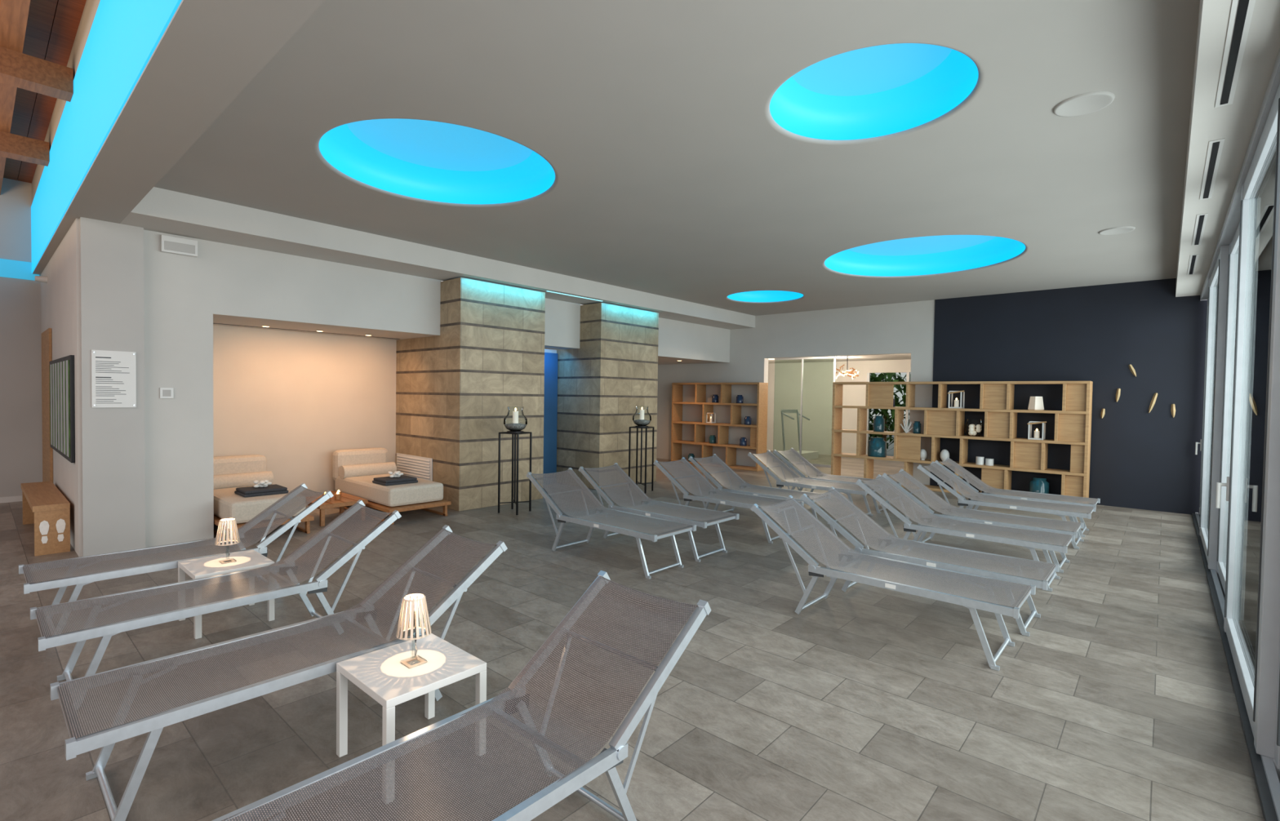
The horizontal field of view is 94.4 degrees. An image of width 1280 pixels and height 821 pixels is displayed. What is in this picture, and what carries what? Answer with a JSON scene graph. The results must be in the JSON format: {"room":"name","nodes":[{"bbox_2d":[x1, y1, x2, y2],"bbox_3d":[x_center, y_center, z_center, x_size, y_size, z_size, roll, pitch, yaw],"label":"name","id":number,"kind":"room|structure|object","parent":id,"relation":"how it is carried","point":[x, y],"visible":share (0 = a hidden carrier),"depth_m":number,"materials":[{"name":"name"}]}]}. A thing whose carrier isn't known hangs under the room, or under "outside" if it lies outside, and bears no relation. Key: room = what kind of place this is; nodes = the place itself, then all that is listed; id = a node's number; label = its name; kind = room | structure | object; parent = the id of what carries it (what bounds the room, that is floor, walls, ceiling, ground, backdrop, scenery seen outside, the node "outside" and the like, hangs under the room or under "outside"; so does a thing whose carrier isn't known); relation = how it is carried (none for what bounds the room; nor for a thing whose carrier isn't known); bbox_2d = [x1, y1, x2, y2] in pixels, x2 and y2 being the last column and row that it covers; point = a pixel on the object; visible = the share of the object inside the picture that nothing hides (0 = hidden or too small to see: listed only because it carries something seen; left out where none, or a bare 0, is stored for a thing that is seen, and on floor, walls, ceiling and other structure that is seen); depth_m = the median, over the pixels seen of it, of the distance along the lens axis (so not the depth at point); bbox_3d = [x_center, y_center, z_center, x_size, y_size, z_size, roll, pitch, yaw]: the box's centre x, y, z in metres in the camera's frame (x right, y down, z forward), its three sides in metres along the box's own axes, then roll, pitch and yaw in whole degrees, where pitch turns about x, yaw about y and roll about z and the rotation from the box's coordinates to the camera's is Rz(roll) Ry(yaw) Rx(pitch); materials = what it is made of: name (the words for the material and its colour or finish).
{"room":"spa","nodes":[
{"label":"spa","id":0,"kind":"room"},
{"bbox_2d":[0,177,42,497],"bbox_3d":[-9.055,-0.939,6.146,0.150,4.200,5.200,2,2,42],"label":"wall","id":1,"kind":"structure","parent":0,"point":[20,366],"depth_m":7.45,"materials":[{"name":"paint"}]},
{"bbox_2d":[0,495,22,502],"bbox_3d":[-9.191,1.130,5.955,0.015,0.070,4.500,2,2,42],"label":"baseboard","id":2,"kind":"structure","parent":1,"relation":"attached to","point":[11,499],"depth_m":7.42,"materials":[{"name":"white paint"}]},
{"bbox_2d":[0,258,39,280],"bbox_3d":[-9.147,-1.744,5.877,0.025,0.220,4.490,2,2,42],"label":"band","id":3,"kind":"object","parent":1,"relation":"attached to","point":[11,268],"visible":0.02,"depth_m":7.40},
{"bbox_2d":[31,0,100,203],"bbox_3d":[-3.497,-2.598,3.826,11.150,0.300,0.070,2,2,42],"label":"trim","id":4,"kind":"structure","parent":1,"relation":"attached to","point":[91,7],"depth_m":4.39,"materials":[{"name":"paint"}]},
{"bbox_2d":[3,0,86,183],"bbox_3d":[-4.979,-2.748,2.111,11.600,0.100,4.600,2,2,42],"label":"boards","id":5,"kind":"object","parent":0,"point":[52,25],"visible":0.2,"depth_m":4.55,"materials":[{"name":"wood"}]},
{"bbox_2d":[0,0,30,195],"bbox_3d":[-3.683,-2.603,3.503,11.300,0.220,0.120,2,2,42],"label":"roof beam","id":6,"kind":"structure","parent":5,"relation":"attached to","point":[14,14],"depth_m":4.00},
{"bbox_2d":[0,131,49,166],"bbox_3d":[-7.255,-2.471,4.078,0.200,0.180,4.520,2,2,42],"label":"roof beam","id":7,"kind":"structure","parent":6,"relation":"attached to","point":[12,146],"depth_m":5.59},
{"bbox_2d":[0,46,73,102],"bbox_3d":[-5.759,-2.416,2.752,0.200,0.180,4.520,2,2,42],"label":"roof beam","id":8,"kind":"structure","parent":6,"relation":"attached to","point":[17,69],"depth_m":4.25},
{"bbox_2d":[40,217,82,556],"bbox_3d":[-6.088,-0.241,6.484,3.880,2.877,0.430,2,2,42],"label":"wall","id":9,"kind":"structure","parent":0,"point":[60,296],"depth_m":5.46,"materials":[{"name":"white paint"}]},
{"bbox_2d":[35,275,47,283],"bbox_3d":[-6.948,-1.525,6.878,0.078,0.080,0.100,2,2,42],"label":"wall sensor","id":10,"kind":"object","parent":9,"relation":"attached to","point":[37,278],"visible":1,"depth_m":6.86,"materials":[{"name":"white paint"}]},
{"bbox_2d":[41,328,53,482],"bbox_3d":[-6.930,0.124,6.929,1.050,2.100,0.023,2,2,42],"label":"hall door","id":11,"kind":"structure","parent":9,"relation":"in","point":[46,349],"depth_m":6.82,"materials":[{"name":"brown wood"}]},
{"bbox_2d":[49,355,75,462],"bbox_3d":[-5.721,-0.041,5.851,2.080,0.940,0.029,2,2,42],"label":"framed panel","id":12,"kind":"object","parent":9,"relation":"attached to","point":[62,424],"visible":1,"depth_m":5.56,"materials":[{"name":"black metal"}]},
{"bbox_2d":[31,0,324,275],"bbox_3d":[-3.419,-2.013,3.939,11.150,0.873,0.348,2,2,42],"label":"cross beam","id":13,"kind":"structure","parent":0,"point":[151,77],"depth_m":3.13,"materials":[{"name":"paint"}]},
{"bbox_2d":[143,307,213,547],"bbox_3d":[-4.840,0.138,6.023,1.380,2.180,0.530,2,2,42],"label":"wall","id":14,"kind":"structure","parent":0,"point":[179,344],"depth_m":5.57,"materials":[{"name":"white paint"}]},
{"bbox_2d":[160,387,173,398],"bbox_3d":[-4.375,-0.161,5.481,0.018,0.100,0.100,2,2,42],"label":"light switch","id":15,"kind":"object","parent":14,"relation":"attached to","point":[165,393],"visible":1,"depth_m":5.47,"materials":[{"name":"white paint"}]},
{"bbox_2d":[143,230,441,340],"bbox_3d":[-4.019,-1.310,6.889,1.380,0.697,2.940,2,2,42],"label":"wall","id":16,"kind":"structure","parent":0,"point":[237,285],"depth_m":6.26,"materials":[{"name":"white paint"}]},
{"bbox_2d":[160,235,197,257],"bbox_3d":[-4.278,-1.526,5.506,0.054,0.150,0.270,2,2,42],"label":"emergency light","id":17,"kind":"object","parent":16,"relation":"attached to","point":[169,244],"visible":1,"depth_m":5.48,"materials":[{"name":"white paint"}]},
{"bbox_2d":[213,323,399,339],"bbox_3d":[-4.060,-0.969,7.264,0.040,0.004,2.300,2,2,42],"label":"trim niche slot","id":18,"kind":"object","parent":16,"relation":"attached to","point":[213,323],"visible":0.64,"depth_m":7.20,"materials":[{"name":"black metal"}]},
{"bbox_2d":[213,324,396,495],"bbox_3d":[-4.287,0.111,7.490,0.160,2.180,2.400,2,2,42],"label":"wall","id":19,"kind":"structure","parent":0,"point":[293,400],"depth_m":7.41,"materials":[{"name":"beige paint"}]},
{"bbox_2d":[544,348,556,353],"bbox_3d":[-1.782,0.103,9.352,0.140,2.180,1.070,2,2,42],"label":"wall","id":20,"kind":"structure","parent":0,"point":[553,351],"depth_m":9.58,"materials":[{"name":"white paint"}]},
{"bbox_2d":[542,352,557,473],"bbox_3d":[-1.554,0.133,9.458,0.058,2.120,0.590,2,2,42],"label":"door","id":21,"kind":"structure","parent":20,"relation":"in","point":[550,398],"depth_m":9.56,"materials":[{"name":"glass"}]},
{"bbox_2d":[544,297,580,349],"bbox_3d":[-1.446,-1.324,9.038,0.380,0.697,1.090,2,2,42],"label":"wall","id":22,"kind":"structure","parent":0,"point":[562,318],"depth_m":9.05,"materials":[{"name":"white paint"}]},
{"bbox_2d":[0,450,1265,820],"bbox_3d":[0.011,1.303,8.024,11.450,0.100,20.000,2,2,42],"label":"floor","id":23,"kind":"structure","parent":0,"point":[866,703],"depth_m":2.96,"materials":[{"name":"tile"}]},
{"bbox_2d":[21,481,70,555],"bbox_3d":[-5.777,1.006,5.741,1.800,0.430,0.230,2,2,42],"label":"bench","id":24,"kind":"object","parent":23,"relation":"on","point":[44,505],"visible":1,"depth_m":5.19,"materials":[{"name":"brown wood"}]},
{"bbox_2d":[79,217,145,556],"bbox_3d":[-4.600,-0.186,5.179,0.080,2.877,0.410,2,2,42],"label":"wall pier","id":25,"kind":"object","parent":23,"relation":"on","point":[112,313],"visible":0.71,"depth_m":5.14,"materials":[{"name":"grey paint"}]},
{"bbox_2d":[91,350,136,407],"bbox_3d":[-4.559,-0.271,5.141,0.023,0.490,0.290,2,2,42],"label":"information sign","id":26,"kind":"object","parent":25,"relation":"attached to","point":[113,373],"visible":1,"depth_m":5.14,"materials":[{"name":"paper"}]},
{"bbox_2d":[18,483,333,635],"bbox_3d":[-3.026,0.951,4.009,0.551,0.708,1.606,2,2,42],"label":"sun lounger","id":27,"kind":"object","parent":23,"relation":"on","point":[80,571],"visible":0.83,"depth_m":3.91,"materials":[{"name":"fabric"}]},
{"bbox_2d":[30,499,401,681],"bbox_3d":[-2.240,0.980,3.313,0.551,0.708,1.606,2,2,42],"label":"sun lounger","id":28,"kind":"object","parent":23,"relation":"on","point":[106,616],"visible":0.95,"depth_m":3.20,"materials":[{"name":"fabric"}]},
{"bbox_2d":[177,549,274,639],"bbox_3d":[-2.600,1.134,3.728,0.430,0.370,0.410,2,2,42],"label":"side table","id":29,"kind":"object","parent":23,"relation":"on","point":[202,567],"visible":0.61,"depth_m":3.69,"materials":[{"name":"white paint"}]},
{"bbox_2d":[214,518,240,564],"bbox_3d":[-2.588,0.817,3.720,0.134,0.266,0.134,1,1,-3],"label":"table lamp","id":30,"kind":"object","parent":29,"relation":"on","point":[233,523],"visible":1,"depth_m":3.69,"materials":[{"name":"white plastic"}]},
{"bbox_2d":[213,454,314,537],"bbox_3d":[-4.131,0.883,6.265,1.520,0.700,0.740,2,2,42],"label":"daybed","id":31,"kind":"object","parent":23,"relation":"on","point":[230,473],"visible":0.38,"depth_m":6.24,"materials":[{"name":"fabric"}]},
{"bbox_2d":[234,484,288,497],"bbox_3d":[-3.902,0.825,6.114,0.340,0.060,0.400,2,2,42],"label":"folded towel","id":32,"kind":"object","parent":31,"relation":"on","point":[249,491],"visible":0.98,"depth_m":6.02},
{"bbox_2d":[253,480,271,488],"bbox_3d":[-3.910,0.755,6.108,0.170,0.073,0.157,1,1,8],"label":"flower","id":33,"kind":"object","parent":32,"relation":"on","point":[264,483],"visible":1,"depth_m":6.08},
{"bbox_2d":[49,524,507,820],"bbox_3d":[-1.410,1.010,2.577,0.551,0.708,1.606,2,2,42],"label":"sun lounger","id":34,"kind":"object","parent":23,"relation":"on","point":[104,709],"visible":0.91,"depth_m":2.35,"materials":[{"name":"fabric"}]},
{"bbox_2d":[307,493,368,526],"bbox_3d":[-3.482,1.114,6.714,0.650,0.236,0.510,2,2,42],"label":"wood table","id":35,"kind":"object","parent":23,"relation":"on","point":[346,500],"visible":0.56,"depth_m":6.53,"materials":[{"name":"brown wood"}]},
{"bbox_2d":[322,489,342,502],"bbox_3d":[-3.444,0.955,6.659,0.177,0.087,0.290,2,2,25],"label":"candles","id":36,"kind":"object","parent":35,"relation":"on","point":[338,494],"visible":0.69,"depth_m":6.63,"materials":[{"name":"white wax"}]},
{"bbox_2d":[330,447,450,524],"bbox_3d":[-3.109,0.874,7.283,1.700,0.700,0.740,2,2,42],"label":"daybed","id":37,"kind":"object","parent":23,"relation":"on","point":[354,471],"visible":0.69,"depth_m":7.05,"materials":[{"name":"fabric"}]},
{"bbox_2d":[372,475,417,485],"bbox_3d":[-2.877,0.819,6.970,0.340,0.060,0.400,2,2,42],"label":"folded towel","id":38,"kind":"object","parent":37,"relation":"on","point":[402,479],"visible":1,"depth_m":6.87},
{"bbox_2d":[336,633,486,757],"bbox_3d":[-0.914,1.193,2.374,0.430,0.370,0.410,2,2,42],"label":"side table","id":39,"kind":"object","parent":23,"relation":"on","point":[380,674],"visible":0.77,"depth_m":2.34,"materials":[{"name":"white paint"}]},
{"bbox_2d":[395,593,431,668],"bbox_3d":[-0.902,0.875,2.367,0.134,0.266,0.134,1,1,-3],"label":"table lamp","id":40,"kind":"object","parent":39,"relation":"on","point":[406,611],"visible":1,"depth_m":2.34,"materials":[{"name":"white plastic"}]},
{"bbox_2d":[211,570,711,820],"bbox_3d":[-0.482,1.045,1.755,0.551,0.708,1.606,2,2,42],"label":"sun lounger","id":41,"kind":"object","parent":23,"relation":"on","point":[514,754],"visible":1,"depth_m":1.88,"materials":[{"name":"fabric"}]},
{"bbox_2d":[395,277,545,511],"bbox_3d":[-2.378,-0.218,8.273,1.641,2.857,1.312,2,2,42],"label":"stone column","id":42,"kind":"structure","parent":23,"relation":"on","point":[455,388],"depth_m":7.64,"materials":[{"name":"stone"}]},
{"bbox_2d":[396,453,432,481],"bbox_3d":[-3.056,0.787,7.987,0.960,0.360,0.025,2,2,42],"label":"vent grille","id":43,"kind":"object","parent":42,"relation":"attached to","point":[419,467],"visible":0.73,"depth_m":7.94,"materials":[{"name":"white paint"}]},
{"bbox_2d":[497,431,532,515],"bbox_3d":[-1.534,0.750,7.275,0.291,0.995,0.291,2,2,24],"label":"candle stand","id":44,"kind":"object","parent":23,"relation":"on","point":[515,434],"visible":0.95,"depth_m":7.25,"materials":[{"name":"black metal"}]},
{"bbox_2d":[503,406,527,431],"bbox_3d":[-1.524,0.101,7.259,0.290,0.300,0.290,2,2,42],"label":"candle holder","id":45,"kind":"object","parent":44,"relation":"on","point":[515,426],"visible":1,"depth_m":7.23,"materials":[{"name":"glass"}]},
{"bbox_2d":[544,302,658,489],"bbox_3d":[-0.736,-0.238,10.058,1.551,2.857,1.362,2,2,42],"label":"stone column","id":46,"kind":"structure","parent":23,"relation":"on","point":[613,371],"depth_m":9.40,"materials":[{"name":"stone"}]},
{"bbox_2d":[526,467,696,578],"bbox_3d":[-0.307,0.959,5.328,1.606,0.708,0.551,2,2,42],"label":"sun lounger","id":47,"kind":"object","parent":23,"relation":"on","point":[566,488],"visible":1,"depth_m":5.40,"materials":[{"name":"fabric"}]},
{"bbox_2d":[628,426,653,493],"bbox_3d":[0.020,0.731,8.998,0.291,0.995,0.291,2,2,24],"label":"candle stand","id":48,"kind":"object","parent":23,"relation":"on","point":[634,427],"visible":0.94,"depth_m":8.98,"materials":[{"name":"black metal"}]},
{"bbox_2d":[632,405,651,426],"bbox_3d":[0.030,0.082,8.982,0.290,0.300,0.290,2,2,42],"label":"candle holder","id":49,"kind":"object","parent":48,"relation":"on","point":[642,422],"visible":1,"depth_m":8.95,"materials":[{"name":"glass"}]},
{"bbox_2d":[578,462,739,562],"bbox_3d":[0.138,0.954,5.829,1.606,0.708,0.551,2,2,42],"label":"sun lounger","id":50,"kind":"object","parent":23,"relation":"on","point":[613,480],"visible":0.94,"depth_m":5.90,"materials":[{"name":"fabric"}]},
{"bbox_2d":[671,382,768,471],"bbox_3d":[1.625,0.292,12.495,2.180,1.750,0.350,2,2,42],"label":"bookshelf","id":51,"kind":"object","parent":23,"relation":"on","point":[758,432],"visible":0.91,"depth_m":12.37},
{"bbox_2d":[653,457,804,543],"bbox_3d":[0.931,0.948,6.529,1.606,0.708,0.551,2,2,42],"label":"sun lounger","id":52,"kind":"object","parent":23,"relation":"on","point":[691,479],"visible":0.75,"depth_m":6.67,"materials":[{"name":"fabric"}]},
{"bbox_2d":[688,453,820,519],"bbox_3d":[1.376,0.943,7.030,1.606,0.708,0.551,2,2,42],"label":"sun lounger","id":53,"kind":"object","parent":23,"relation":"on","point":[714,465],"visible":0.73,"depth_m":7.20,"materials":[{"name":"fabric"}]},
{"bbox_2d":[779,408,818,461],"bbox_3d":[3.814,0.565,14.133,0.444,1.190,1.200,2,2,42],"label":"treadmill","id":54,"kind":"object","parent":23,"relation":"on","point":[808,455],"visible":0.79,"depth_m":13.90,"materials":[{"name":"grey paint"}]},
{"bbox_2d":[773,356,836,467],"bbox_3d":[3.553,-0.014,12.894,1.420,2.400,0.030,2,2,42],"label":"glass wall","id":55,"kind":"structure","parent":23,"relation":"on","point":[815,357],"depth_m":12.89,"materials":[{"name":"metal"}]},
{"bbox_2d":[747,450,875,515],"bbox_3d":[2.229,0.939,7.690,1.606,0.708,0.551,2,2,42],"label":"sun lounger","id":56,"kind":"object","parent":23,"relation":"on","point":[776,465],"visible":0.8,"depth_m":7.79,"materials":[{"name":"fabric"}]},
{"bbox_2d":[773,448,901,513],"bbox_3d":[2.675,0.934,8.164,1.606,0.708,0.551,2,2,42],"label":"sun lounger","id":57,"kind":"object","parent":23,"relation":"on","point":[793,456],"visible":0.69,"depth_m":8.37,"materials":[{"name":"fabric"}]},
{"bbox_2d":[750,495,1035,671],"bbox_3d":[1.548,1.025,3.818,1.606,0.708,0.551,2,2,42],"label":"sun lounger","id":58,"kind":"object","parent":23,"relation":"on","point":[972,592],"visible":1,"depth_m":3.77,"materials":[{"name":"fabric"}]},
{"bbox_2d":[800,486,1059,636],"bbox_3d":[2.022,1.020,4.293,1.606,0.708,0.551,2,2,42],"label":"sun lounger","id":59,"kind":"object","parent":23,"relation":"on","point":[1007,568],"visible":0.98,"depth_m":4.26,"materials":[{"name":"fabric"}]},
{"bbox_2d":[831,381,1093,503],"bbox_3d":[4.917,0.415,9.511,3.670,1.750,0.350,2,2,42],"label":"bookshelf","id":60,"kind":"object","parent":23,"relation":"on","point":[1073,424],"visible":0.89,"depth_m":9.00,"materials":[{"name":"wood"}]},
{"bbox_2d":[867,437,886,457],"bbox_3d":[4.092,0.630,10.225,0.309,0.320,0.309,2,2,42],"label":"glass jar","id":61,"kind":"object","parent":60,"relation":"on","point":[877,446],"visible":1,"depth_m":10.10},
{"bbox_2d":[872,415,884,431],"bbox_3d":[4.113,0.226,10.202,0.185,0.270,0.185,2,2,42],"label":"glass jar","id":62,"kind":"object","parent":60,"relation":"on","point":[878,421],"visible":1,"depth_m":10.13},
{"bbox_2d":[912,421,920,433],"bbox_3d":[4.576,0.278,9.792,0.124,0.200,0.124,2,2,42],"label":"glass jar","id":63,"kind":"object","parent":60,"relation":"on","point":[917,425],"visible":0.91,"depth_m":9.74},
{"bbox_2d":[940,449,949,462],"bbox_3d":[4.879,0.720,9.488,0.140,0.200,0.117,2,2,42],"label":"shell ornament","id":64,"kind":"object","parent":60,"relation":"on","point":[944,454],"visible":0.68,"depth_m":9.45,"materials":[{"name":"ceramic"}]},
{"bbox_2d":[947,390,964,408],"bbox_3d":[5.024,-0.178,9.388,0.234,0.285,0.191,2,2,42],"label":"candle lantern","id":65,"kind":"object","parent":60,"relation":"on","point":[956,402],"visible":0.98,"depth_m":9.38,"materials":[{"name":"white paint"}]},
{"bbox_2d":[964,418,983,436],"bbox_3d":[5.205,0.266,9.234,0.250,0.270,0.250,2,2,42],"label":"candle holder","id":66,"kind":"object","parent":60,"relation":"on","point":[971,429],"visible":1,"depth_m":9.20,"materials":[{"name":"glass"}]},
{"bbox_2d":[975,456,993,466],"bbox_3d":[5.301,0.776,9.115,0.240,0.120,0.110,2,2,42],"label":"candles","id":67,"kind":"object","parent":60,"relation":"on","point":[980,460],"visible":1,"depth_m":9.10,"materials":[{"name":"wax"}]},
{"bbox_2d":[1027,396,1044,410],"bbox_3d":[5.809,-0.106,8.694,0.141,0.200,0.141,1,1,-3],"label":"table lamp","id":68,"kind":"object","parent":60,"relation":"on","point":[1036,403],"visible":0.98,"depth_m":8.64,"materials":[{"name":"fabric"}]},
{"bbox_2d":[1027,421,1046,439],"bbox_3d":[5.825,0.287,8.683,0.234,0.274,0.191,2,2,42],"label":"candle lantern","id":69,"kind":"object","parent":60,"relation":"on","point":[1037,432],"visible":1,"depth_m":8.67,"materials":[{"name":"white paint"}]},
{"bbox_2d":[1029,476,1048,493],"bbox_3d":[5.843,1.135,8.678,0.247,0.300,0.247,2,2,42],"label":"glass jar","id":70,"kind":"object","parent":60,"relation":"on","point":[1038,485],"visible":0.54,"depth_m":8.59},
{"bbox_2d":[855,474,1075,591],"bbox_3d":[2.770,1.010,5.167,1.606,0.708,0.551,2,2,42],"label":"sun lounger","id":71,"kind":"object","parent":23,"relation":"on","point":[1031,540],"visible":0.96,"depth_m":5.15,"materials":[{"name":"fabric"}]},
{"bbox_2d":[881,468,1084,573],"bbox_3d":[3.214,1.004,5.668,1.606,0.708,0.551,2,2,42],"label":"sun lounger","id":72,"kind":"object","parent":23,"relation":"on","point":[930,498],"visible":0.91,"depth_m":5.69,"materials":[{"name":"fabric"}]},
{"bbox_2d":[916,461,1095,549],"bbox_3d":[3.958,0.995,6.492,1.606,0.708,0.551,2,2,42],"label":"sun lounger","id":73,"kind":"object","parent":23,"relation":"on","point":[1062,510],"visible":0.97,"depth_m":6.49,"materials":[{"name":"fabric"}]},
{"bbox_2d":[934,457,1100,537],"bbox_3d":[4.415,0.989,7.022,1.606,0.708,0.551,2,2,42],"label":"sun lounger","id":74,"kind":"object","parent":23,"relation":"on","point":[986,490],"visible":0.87,"depth_m":7.05,"materials":[{"name":"fabric"}]},
{"bbox_2d":[154,0,1199,315],"bbox_3d":[1.375,-1.807,6.379,7.500,0.001,10.200,2,2,42],"label":"ceiling","id":75,"kind":"structure","parent":0,"point":[675,181],"depth_m":3.83,"materials":[{"name":"paint"}]},
{"bbox_2d":[313,118,559,207],"bbox_3d":[-1.476,-1.933,4.468,1.720,0.260,1.720,2,2,42],"label":"dome","id":76,"kind":"object","parent":75,"relation":"attached to","point":[436,162],"visible":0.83,"depth_m":4.85,"materials":[{"name":"paint"}]},
{"bbox_2d":[120,186,755,329],"bbox_3d":[-1.119,-1.777,8.663,0.620,0.249,9.770,2,2,42],"label":"soffit","id":77,"kind":"structure","parent":75,"relation":"attached to","point":[161,211],"depth_m":6.34,"materials":[{"name":"paint"}]},
{"bbox_2d":[725,290,804,303],"bbox_3d":[2.081,-2.013,9.867,1.300,0.260,1.300,2,2,42],"label":"dome","id":78,"kind":"object","parent":75,"relation":"attached to","point":[757,296],"visible":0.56,"depth_m":10.44,"materials":[{"name":"paint"}]},
{"bbox_2d":[764,41,985,145],"bbox_3d":[1.283,-1.863,3.332,1.140,0.260,1.140,2,2,42],"label":"dome","id":79,"kind":"object","parent":75,"relation":"attached to","point":[879,92],"visible":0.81,"depth_m":3.62,"materials":[{"name":"paint"}]},
{"bbox_2d":[822,235,1028,278],"bbox_3d":[3.319,-1.925,7.059,2.200,0.260,2.200,2,2,42],"label":"dome","id":80,"kind":"object","parent":75,"relation":"attached to","point":[940,255],"visible":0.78,"depth_m":7.69,"materials":[{"name":"paint"}]},
{"bbox_2d":[1053,91,1115,116],"bbox_3d":[2.480,-1.709,3.315,0.276,0.012,0.276,2,2,42],"label":"ceiling speaker","id":81,"kind":"object","parent":75,"relation":"attached to","point":[1084,104],"visible":1,"depth_m":3.30,"materials":[{"name":"grey paint"}]},
{"bbox_2d":[1098,226,1135,235],"bbox_3d":[4.608,-1.736,5.731,0.276,0.012,0.276,2,2,42],"label":"ceiling speaker","id":82,"kind":"object","parent":75,"relation":"attached to","point":[1117,230],"visible":1,"depth_m":5.72,"materials":[{"name":"grey paint"}]},
{"bbox_2d":[1175,0,1279,297],"bbox_3d":[4.088,-1.580,4.050,0.540,0.257,9.770,2,2,42],"label":"bulkhead","id":83,"kind":"object","parent":75,"relation":"attached to","point":[1237,43],"depth_m":2.87,"materials":[{"name":"paint"}]},
{"bbox_2d":[657,358,710,364],"bbox_3d":[-0.109,-1.067,12.353,2.000,0.060,2.920,2,2,42],"label":"ceiling","id":84,"kind":"structure","parent":0,"point":[660,361],"depth_m":12.61,"materials":[{"name":"white paint"}]},
{"bbox_2d":[657,317,729,363],"bbox_3d":[0.786,-1.352,11.556,0.380,0.697,2.920,2,2,42],"label":"wall","id":85,"kind":"structure","parent":0,"point":[677,340],"depth_m":11.54,"materials":[{"name":"white paint"}]},
{"bbox_2d":[656,302,912,466],"bbox_3d":[2.373,-0.375,12.218,6.130,3.120,0.160,2,2,42],"label":"wall","id":86,"kind":"structure","parent":0,"point":[748,363],"depth_m":12.04,"materials":[{"name":"white paint"}]},
{"bbox_2d":[766,360,867,455],"bbox_3d":[4.103,-0.081,15.940,4.000,2.400,0.100,2,2,42],"label":"wall","id":87,"kind":"structure","parent":0,"point":[784,379],"depth_m":15.51,"materials":[{"name":"white paint"}]},
{"bbox_2d":[768,354,911,363],"bbox_3d":[3.984,-1.273,13.493,7.000,0.100,3.900,2,2,42],"label":"ceiling","id":88,"kind":"structure","parent":0,"point":[888,357],"depth_m":14.00,"materials":[{"name":"white paint"}]},
{"bbox_2d":[835,355,858,379],"bbox_3d":[4.487,-0.931,12.741,0.444,0.531,0.483,0,2,-29],"label":"chandelier","id":89,"kind":"object","parent":88,"relation":"hanging from","point":[846,372],"visible":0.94,"depth_m":12.72,"materials":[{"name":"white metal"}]},
{"bbox_2d":[866,359,911,373],"bbox_3d":[6.326,-1.049,13.959,1.900,0.300,0.100,2,2,42],"label":"lintel","id":90,"kind":"object","parent":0,"point":[880,366],"visible":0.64,"depth_m":14.20,"materials":[{"name":"white paint"}]},
{"bbox_2d":[866,372,910,454],"bbox_3d":[6.281,0.151,13.959,1.900,2.100,0.060,2,2,42],"label":"window","id":91,"kind":"structure","parent":90,"relation":"attached to","point":[908,377],"depth_m":14.52,"materials":[{"name":"metal"}]},
{"bbox_2d":[929,278,1207,515],"bbox_3d":[6.206,-0.233,8.812,3.410,3.120,0.175,2,2,42],"label":"wall","id":92,"kind":"structure","parent":0,"point":[1140,459],"depth_m":8.40,"materials":[{"name":"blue paint"}]},
{"bbox_2d":[909,299,934,484],"bbox_3d":[4.801,-0.286,10.067,0.360,3.120,0.160,2,2,42],"label":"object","id":93,"kind":"object","parent":92,"relation":"attached to","point":[922,312],"depth_m":9.99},
{"bbox_2d":[1148,392,1157,413],"bbox_3d":[6.942,-0.103,8.019,0.088,0.276,0.032,2,2,42],"label":"wall sculpture","id":94,"kind":"object","parent":92,"relation":"attached to","point":[1154,397],"visible":1,"depth_m":8.02,"materials":[{"name":"gold metal"}]},
{"bbox_2d":[1191,48,1279,820],"bbox_3d":[3.161,-0.010,2.971,0.190,2.870,12.640,2,2,42],"label":"trim","id":95,"kind":"structure","parent":92,"relation":"attached to","point":[1266,773],"depth_m":3.02,"materials":[{"name":"metal"}]},
{"bbox_2d":[1195,298,1208,514],"bbox_3d":[6.708,-0.039,7.016,0.126,2.765,1.700,2,2,42],"label":"window","id":96,"kind":"structure","parent":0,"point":[1201,442],"depth_m":7.58,"materials":[{"name":"metal"}]},
{"bbox_2d":[1199,244,1229,569],"bbox_3d":[5.531,-0.025,5.721,0.070,2.765,1.800,2,2,42],"label":"window","id":97,"kind":"structure","parent":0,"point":[1218,281],"depth_m":5.12,"materials":[{"name":"glass"}]},
{"bbox_2d":[1216,222,1239,594],"bbox_3d":[4.375,-0.008,4.341,0.070,2.765,1.800,2,2,42],"label":"window","id":98,"kind":"structure","parent":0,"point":[1234,244],"depth_m":4.93,"materials":[{"name":"glass"}]},
{"bbox_2d":[1215,83,1279,758],"bbox_3d":[3.122,0.005,3.046,0.126,2.765,1.800,2,2,42],"label":"window","id":99,"kind":"structure","parent":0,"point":[1251,622],"depth_m":2.98,"materials":[{"name":"metal"}]},
{"bbox_2d":[1274,633,1279,769],"bbox_3d":[1.970,0.022,1.628,0.070,2.765,1.850,2,2,42],"label":"window","id":100,"kind":"structure","parent":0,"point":[1277,752],"depth_m":2.31,"materials":[{"name":"metal"}]},
{"label":"outside","id":101,"kind":"structure","parent":0,"visible":0},
{"bbox_2d":[868,422,909,455],"bbox_3d":[6.609,1.500,7.522,60.000,0.050,60.000,2,2,42],"label":"ground","id":102,"kind":"structure","parent":101,"point":[889,451],"depth_m":19.63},
{"bbox_2d":[868,373,895,449],"bbox_3d":[5.957,0.168,16.619,2.728,2.578,1.932,2,2,42],"label":"palm","id":103,"kind":"object","parent":102,"relation":"on","point":[874,411],"visible":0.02,"depth_m":16.19,"materials":[{"name":"green plant"}]},
{"bbox_2d":[868,373,909,449],"bbox_3d":[6.612,-0.020,15.826,2.841,2.580,1.908,2,2,42],"label":"palm","id":104,"kind":"object","parent":102,"relation":"on","point":[873,379],"visible":0.24,"depth_m":15.62,"materials":[{"name":"green plant"}]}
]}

